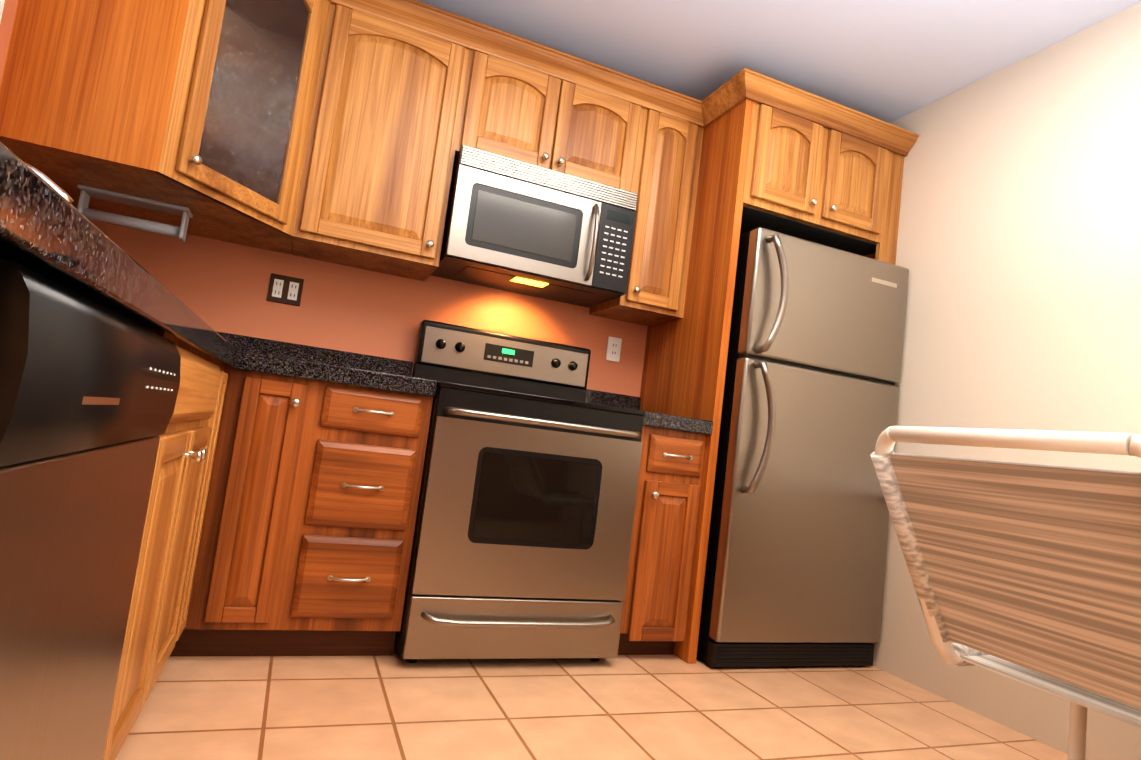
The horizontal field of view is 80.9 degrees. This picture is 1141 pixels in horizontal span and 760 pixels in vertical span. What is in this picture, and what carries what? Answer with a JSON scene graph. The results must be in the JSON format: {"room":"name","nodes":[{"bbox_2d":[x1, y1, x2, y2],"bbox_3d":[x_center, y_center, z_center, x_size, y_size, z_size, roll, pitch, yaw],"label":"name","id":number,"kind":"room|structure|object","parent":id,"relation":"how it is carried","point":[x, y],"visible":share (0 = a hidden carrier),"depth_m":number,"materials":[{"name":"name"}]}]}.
{"room":"kitchen","nodes":[
{"label":"kitchen","id":0,"kind":"room"},
{"bbox_2d":[0,0,17,84],"bbox_3d":[-1.026,-0.541,0.341,0.150,2.430,4.300,9,-5,-21],"label":"wall","id":1,"kind":"structure","parent":0,"point":[8,16],"depth_m":1.69,"materials":[{"name":"brown paint"}]},
{"bbox_2d":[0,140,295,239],"bbox_3d":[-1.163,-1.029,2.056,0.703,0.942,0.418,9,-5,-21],"label":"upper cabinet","id":2,"kind":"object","parent":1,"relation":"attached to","point":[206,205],"depth_m":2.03,"materials":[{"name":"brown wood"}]},
{"bbox_2d":[0,0,335,223],"bbox_3d":[-1.167,-1.004,2.057,0.705,0.892,0.433,9,-5,-21],"label":"upper cabinet","id":3,"kind":"object","parent":1,"relation":"attached to","point":[222,94],"depth_m":1.86,"materials":[{"name":"brown wood"}]},
{"bbox_2d":[77,184,192,241],"bbox_3d":[-1.380,-0.522,2.118,0.300,0.100,0.090,9,-5,-21],"label":"towel holder","id":4,"kind":"object","parent":3,"relation":"attached to","point":[88,192],"visible":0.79,"depth_m":2.10,"materials":[{"name":"grey metal"}]},
{"bbox_2d":[90,6,647,396],"bbox_3d":[-0.330,-0.215,3.009,3.570,2.430,0.150,9,-5,-21],"label":"wall","id":5,"kind":"structure","parent":0,"point":[219,285],"depth_m":2.71,"materials":[{"name":"brown paint"}]},
{"bbox_2d":[267,273,303,305],"bbox_3d":[-1.114,-0.352,2.614,0.120,0.110,0.008,9,-5,-21],"label":"electrical outlet","id":6,"kind":"object","parent":5,"relation":"attached to","point":[283,289],"visible":1,"depth_m":2.61,"materials":[{"name":"brown plastic"}]},
{"bbox_2d":[280,0,479,280],"bbox_3d":[-0.743,-0.928,2.606,0.534,0.942,0.340,9,-5,-21],"label":"upper cabinet","id":7,"kind":"object","parent":5,"relation":"attached to","point":[340,132],"depth_m":2.46,"materials":[{"name":"brown wood"}]},
{"bbox_2d":[460,24,651,315],"bbox_3d":[-0.143,-0.832,2.844,0.770,0.942,0.340,9,-5,-21],"label":"upper cabinet","id":8,"kind":"object","parent":5,"relation":"attached to","point":[533,104],"depth_m":2.71,"materials":[{"name":"brown wood"}]},
{"bbox_2d":[431,145,637,307],"bbox_3d":[-0.152,-0.607,2.772,0.743,0.429,0.447,9,-5,-21],"label":"microwave","id":9,"kind":"object","parent":8,"relation":"attached to","point":[516,226],"visible":0.98,"depth_m":2.62,"materials":[{"name":"silver metal"}]},
{"bbox_2d":[606,336,621,361],"bbox_3d":[0.204,-0.144,3.136,0.070,0.113,0.008,9,-5,-21],"label":"electrical outlet","id":10,"kind":"object","parent":5,"relation":"attached to","point":[613,349],"visible":1,"depth_m":3.13,"materials":[{"name":"white plastic"}]},
{"bbox_2d":[600,84,711,327],"bbox_3d":[0.351,-0.753,3.040,0.306,0.942,0.340,9,-5,-21],"label":"upper cabinet","id":11,"kind":"object","parent":5,"relation":"attached to","point":[666,218],"depth_m":2.89,"materials":[{"name":"brown wood"}]},
{"bbox_2d":[115,644,1067,759],"bbox_3d":[0.346,0.953,0.834,3.570,0.100,4.700,9,-5,-21],"label":"floor","id":12,"kind":"structure","parent":0,"point":[395,706],"depth_m":1.93,"materials":[{"name":"tile"}]},
{"bbox_2d":[0,259,180,759],"bbox_3d":[-0.848,0.306,0.666,0.602,0.856,0.672,9,-5,-21],"label":"dishwasher","id":13,"kind":"object","parent":12,"relation":"on","point":[89,388],"visible":1,"depth_m":0.69,"materials":[{"name":"silver metal"}]},
{"bbox_2d":[103,327,230,759],"bbox_3d":[-1.131,0.321,1.313,0.616,0.874,0.735,9,-5,-21],"label":"base cabinet","id":14,"kind":"object","parent":12,"relation":"on","point":[156,629],"depth_m":1.38,"materials":[{"name":"brown wood"}]},
{"bbox_2d":[0,142,259,371],"bbox_3d":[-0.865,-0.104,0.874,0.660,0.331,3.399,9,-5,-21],"label":"countertop","id":15,"kind":"structure","parent":14,"relation":"on","point":[47,230],"depth_m":0.61,"materials":[{"name":"stone"}]},
{"bbox_2d":[24,162,73,202],"bbox_3d":[-1.177,-0.316,1.325,0.269,0.292,0.317,9,-5,-21],"label":"sink","id":16,"kind":"object","parent":15,"relation":"on","point":[57,188],"visible":0.12,"depth_m":1.40,"materials":[{"name":"silver metal"}]},
{"bbox_2d":[183,368,234,655],"bbox_3d":[-1.308,0.338,1.751,0.616,0.874,0.210,9,-5,-21],"label":"base cabinet","id":17,"kind":"object","parent":12,"relation":"on","point":[230,382],"depth_m":1.97,"materials":[{"name":"brown wood"}]},
{"bbox_2d":[203,371,322,655],"bbox_3d":[-1.042,0.419,2.281,0.204,0.874,0.620,9,-5,-21],"label":"base cabinet","id":18,"kind":"object","parent":12,"relation":"on","point":[281,515],"depth_m":2.01,"materials":[{"name":"brown wood"}]},
{"bbox_2d":[279,381,432,655],"bbox_3d":[-0.782,0.460,2.384,0.363,0.874,0.620,9,-5,-21],"label":"base cabinet","id":19,"kind":"object","parent":12,"relation":"on","point":[349,581],"depth_m":2.11,"materials":[{"name":"brown wood"}]},
{"bbox_2d":[256,338,437,395],"bbox_3d":[-0.809,-0.051,2.384,0.561,0.154,0.638,9,-5,-21],"label":"countertop","id":20,"kind":"structure","parent":19,"relation":"on","point":[273,357],"depth_m":2.16,"materials":[{"name":"stone"}]},
{"bbox_2d":[395,320,644,662],"bbox_3d":[-0.217,0.384,2.538,0.759,1.190,0.703,9,-5,-21],"label":"stove","id":21,"kind":"object","parent":12,"relation":"on","point":[521,544],"visible":0.96,"depth_m":2.26,"materials":[{"name":"silver metal"}]},
{"bbox_2d":[618,426,706,654],"bbox_3d":[0.231,0.622,2.786,0.308,0.874,0.620,9,-5,-21],"label":"base cabinet","id":22,"kind":"object","parent":12,"relation":"on","point":[662,550],"depth_m":2.51,"materials":[{"name":"brown wood"}]},
{"bbox_2d":[585,389,712,434],"bbox_3d":[0.295,0.125,2.821,0.308,0.154,0.638,9,-5,-21],"label":"countertop","id":23,"kind":"structure","parent":22,"relation":"on","point":[652,419],"depth_m":2.56,"materials":[{"name":"stone"}]},
{"bbox_2d":[640,84,911,663],"bbox_3d":[0.863,0.025,3.050,0.871,2.254,0.645,9,-5,-21],"label":"tall cabinet","id":24,"kind":"object","parent":12,"relation":"on","point":[769,161],"depth_m":2.80,"materials":[{"name":"brown wood"}]},
{"bbox_2d":[697,227,908,666],"bbox_3d":[0.880,0.305,2.943,0.796,1.686,0.746,9,-5,-21],"label":"fridge","id":25,"kind":"object","parent":12,"relation":"on","point":[796,554],"visible":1,"depth_m":2.63,"materials":[{"name":"silver metal"}]},
{"bbox_2d":[870,426,1140,759],"bbox_3d":[0.926,0.559,1.157,0.672,0.876,0.500,9,-5,-21],"label":"chair","id":26,"kind":"object","parent":12,"relation":"on","point":[1028,574],"visible":1,"depth_m":1.10,"materials":[{"name":"beige paint"}]},
{"bbox_2d":[416,0,1140,122],"bbox_3d":[0.655,-1.548,1.059,3.570,0.100,4.700,9,-5,-21],"label":"ceiling","id":27,"kind":"structure","parent":0,"point":[888,61],"depth_m":2.63,"materials":[{"name":"white paint"}]},
{"bbox_2d":[872,2,1140,759],"bbox_3d":[2.019,-0.055,1.548,0.168,2.430,4.300,9,-5,-21],"label":"wall","id":28,"kind":"structure","parent":0,"point":[1018,254],"depth_m":2.42,"materials":[{"name":"beige paint"}]},
{"bbox_3d":[-1.290,-0.849,1.132,0.060,0.865,0.860,9,-5,-21],"label":"window","id":29,"kind":"structure","parent":0,"visible":0},
{"bbox_2d":[0,0,4,21],"bbox_3d":[-1.200,-0.849,1.171,0.120,0.845,0.925,9,-5,-21],"label":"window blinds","id":30,"kind":"object","parent":29,"relation":"attached to","point":[2,2],"depth_m":1.56,"materials":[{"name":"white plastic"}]}
]}

